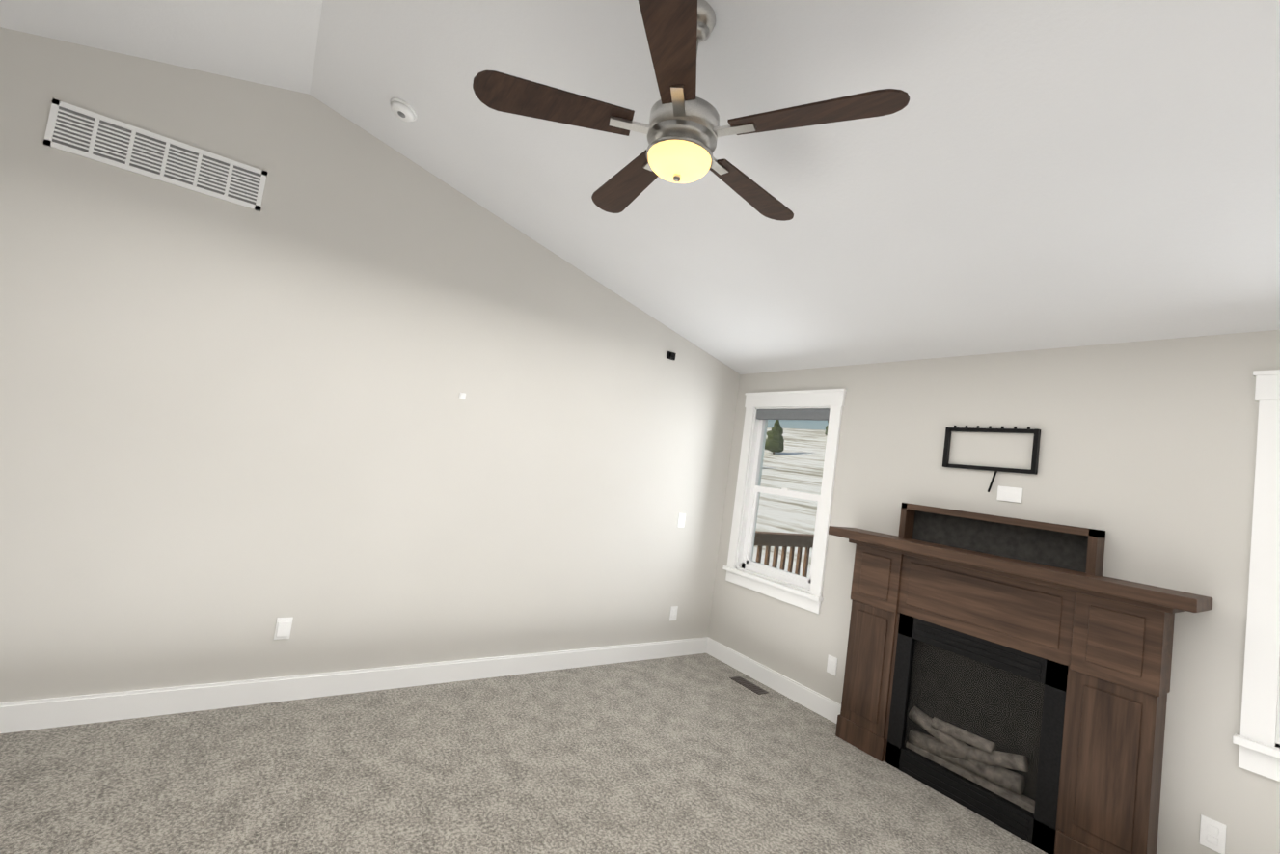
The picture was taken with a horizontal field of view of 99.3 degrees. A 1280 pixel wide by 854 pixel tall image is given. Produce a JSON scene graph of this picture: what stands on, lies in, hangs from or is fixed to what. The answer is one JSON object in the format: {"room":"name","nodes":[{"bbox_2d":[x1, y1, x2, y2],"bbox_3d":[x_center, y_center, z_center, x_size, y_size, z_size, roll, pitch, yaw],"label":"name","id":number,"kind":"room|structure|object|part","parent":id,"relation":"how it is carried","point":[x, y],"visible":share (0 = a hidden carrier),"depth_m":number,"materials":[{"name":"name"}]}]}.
{"room":"living room","nodes":[
{"label":"living room","id":0,"kind":"room"},
{"bbox_2d":[0,27,739,702],"bbox_3d":[-2.063,-0.138,2.905,7.180,3.380,0.150,10,-5,-34],"label":"wall","id":1,"kind":"structure","parent":0,"point":[230,432],"depth_m":2.96,"materials":[{"name":"paint"}]},
{"bbox_2d":[43,98,267,211],"bbox_3d":[-2.291,-1.290,2.622,0.790,0.210,0.009,10,-5,-34],"label":"air vent","id":2,"kind":"object","parent":1,"relation":"in","point":[88,134],"visible":1,"depth_m":2.59,"materials":[{"name":"white metal"}]},
{"bbox_2d":[273,617,293,639],"bbox_3d":[-1.921,1.086,2.928,0.072,0.116,0.019,10,-5,-34],"label":"outlet","id":3,"kind":"object","parent":1,"relation":"attached to","point":[283,628],"visible":1,"depth_m":2.92,"materials":[{"name":"white plastic"}]},
{"bbox_2d":[0,636,708,733],"bbox_3d":[-1.379,1.520,3.314,4.784,0.140,0.016,10,-5,-34],"label":"baseboard","id":4,"kind":"structure","parent":1,"relation":"attached to","point":[40,713],"depth_m":2.96,"materials":[{"name":"white wood"}]},
{"bbox_2d":[459,392,465,399],"bbox_3d":[-1.125,-0.197,3.448,0.040,0.040,0.011,10,-5,-34],"label":"light switch","id":5,"kind":"object","parent":1,"relation":"attached to","point":[462,395],"visible":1,"depth_m":3.45,"materials":[{"name":"white plastic"}]},
{"bbox_2d":[666,351,676,359],"bbox_3d":[0.257,-0.574,4.376,0.080,0.060,0.029,10,-5,-34],"label":"bracket","id":6,"kind":"object","parent":1,"relation":"attached to","point":[670,355],"visible":1,"depth_m":4.37,"materials":[{"name":"black metal"}]},
{"bbox_2d":[669,605,678,620],"bbox_3d":[0.275,1.527,4.454,0.072,0.116,0.007,10,-5,-34],"label":"outlet","id":7,"kind":"object","parent":1,"relation":"attached to","point":[673,612],"visible":1,"depth_m":4.45,"materials":[{"name":"white plastic"}]},
{"bbox_2d":[677,513,685,527],"bbox_3d":[0.345,0.770,4.481,0.072,0.116,0.011,10,-5,-34],"label":"light switch","id":8,"kind":"object","parent":1,"relation":"attached to","point":[681,520],"visible":1,"depth_m":4.48,"materials":[{"name":"white plastic"}]},
{"bbox_2d":[0,0,1279,374],"bbox_3d":[0.871,-1.382,-1.148,7.125,1.071,10.100,10,-5,-34],"label":"ceiling","id":9,"kind":"structure","parent":0,"point":[1012,176],"depth_m":2.24,"materials":[{"name":"paint"}]},
{"bbox_2d":[389,97,417,121],"bbox_3d":[-1.220,-1.621,2.797,0.136,0.037,0.136,26,-14,-32],"label":"smoke detector","id":10,"kind":"object","parent":9,"relation":"attached to","point":[403,110],"visible":0.98,"depth_m":2.77,"materials":[{"name":"white plastic"}]},
{"bbox_2d":[472,0,909,220],"bbox_3d":[0.157,-1.095,1.833,1.272,0.591,1.260,10,-5,-34],"label":"ceiling fan","id":11,"kind":"object","parent":9,"relation":"hanging from","point":[683,130],"visible":1,"depth_m":1.69,"materials":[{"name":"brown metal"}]},
{"bbox_3d":[0.124,-0.840,1.774,0.210,0.070,0.210,10,-5,-34],"label":"lamp shade","id":12,"kind":"part","parent":11,"relation":"part of","materials":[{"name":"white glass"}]},
{"bbox_2d":[708,329,1279,853],"bbox_3d":[1.994,0.823,3.032,0.150,2.580,4.270,10,-5,-34],"label":"wall","id":13,"kind":"structure","parent":0,"point":[1148,451],"depth_m":2.66,"materials":[{"name":"paint"}]},
{"bbox_2d":[706,636,841,723],"bbox_3d":[0.965,1.889,4.093,0.016,0.140,1.400,10,-5,-34],"label":"baseboard","id":14,"kind":"structure","parent":13,"relation":"attached to","point":[828,708],"depth_m":4.01,"materials":[{"name":"white wood"}]},
{"bbox_2d":[722,388,846,613],"bbox_3d":[1.139,0.519,4.287,0.180,1.603,0.980,10,-5,-34],"label":"window","id":15,"kind":"structure","parent":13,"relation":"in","point":[762,408],"depth_m":4.29,"materials":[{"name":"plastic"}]},
{"bbox_3d":[1.155,0.523,4.298,0.111,1.336,0.736,10,-5,-34],"label":"frame","id":16,"kind":"part","parent":15,"relation":"part of","materials":[{"name":"plastic"}]},
{"bbox_2d":[826,653,837,675],"bbox_3d":[1.301,1.613,3.685,0.007,0.116,0.072,10,-5,-34],"label":"outlet","id":17,"kind":"object","parent":13,"relation":"attached to","point":[831,666],"visible":1,"depth_m":3.68,"materials":[{"name":"white plastic"}]},
{"bbox_2d":[942,425,1040,502],"bbox_3d":[1.966,0.199,3.075,0.028,0.412,0.480,10,-5,-34],"label":"bracket","id":18,"kind":"object","parent":13,"relation":"attached to","point":[1010,494],"visible":0.94,"depth_m":3.00,"materials":[{"name":"black metal"}]},
{"bbox_2d":[996,485,1023,502],"bbox_3d":[2.020,0.367,2.972,0.006,0.080,0.120,10,-5,-34],"label":"outlet","id":19,"kind":"object","parent":13,"relation":"attached to","point":[1004,493],"depth_m":2.97,"materials":[{"name":"white plastic"}]},
{"bbox_2d":[1198,814,1226,853],"bbox_3d":[2.319,1.650,2.202,0.007,0.116,0.072,10,-5,-34],"label":"outlet","id":20,"kind":"object","parent":13,"relation":"attached to","point":[1212,833],"visible":1,"depth_m":2.20,"materials":[{"name":"white plastic"}]},
{"bbox_2d":[1232,369,1279,781],"bbox_3d":[2.802,0.578,1.864,0.180,1.603,0.980,10,-5,-34],"label":"window","id":21,"kind":"structure","parent":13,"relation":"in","point":[1257,740],"depth_m":2.17,"materials":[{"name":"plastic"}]},
{"label":"outside","id":22,"kind":"structure","parent":0,"visible":0},
{"bbox_2d":[752,419,828,577],"bbox_3d":[57.261,4.465,37.572,250.000,18.982,290.000,10,-5,-34],"label":"outdoor view","id":23,"kind":"object","parent":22,"point":[808,473],"depth_m":33.40,"materials":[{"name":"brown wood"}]},
{"bbox_3d":[1.687,1.853,0.190,10.820,0.120,11.250,10,-5,-34],"label":"floor","id":24,"kind":"structure","parent":0,"visible":0},
{"bbox_2d":[0,653,1047,853],"bbox_3d":[-0.179,1.626,1.553,4.788,0.012,4.258,10,-5,-34],"label":"floor","id":25,"kind":"structure","parent":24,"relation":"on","point":[698,753],"depth_m":2.50,"materials":[{"name":"carpet"}]},
{"bbox_2d":[729,676,768,694],"bbox_3d":[0.810,1.919,4.048,0.110,0.006,0.300,10,-5,-34],"label":"floor air vent","id":26,"kind":"object","parent":25,"relation":"on","point":[749,685],"visible":1,"depth_m":4.04,"materials":[{"name":"metal"}]},
{"bbox_2d":[828,502,1212,853],"bbox_3d":[1.753,1.218,2.882,0.287,1.515,1.700,10,-5,-34],"label":"fireplace","id":27,"kind":"object","parent":24,"relation":"on","point":[1012,675],"visible":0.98,"depth_m":2.73,"materials":[{"name":"brown wood"}]},
{"bbox_3d":[1.728,1.534,2.860,0.006,0.620,0.650,10,-5,-34],"label":"glass","id":28,"kind":"part","parent":27,"relation":"part of","materials":[{"name":"glass"}]}
]}

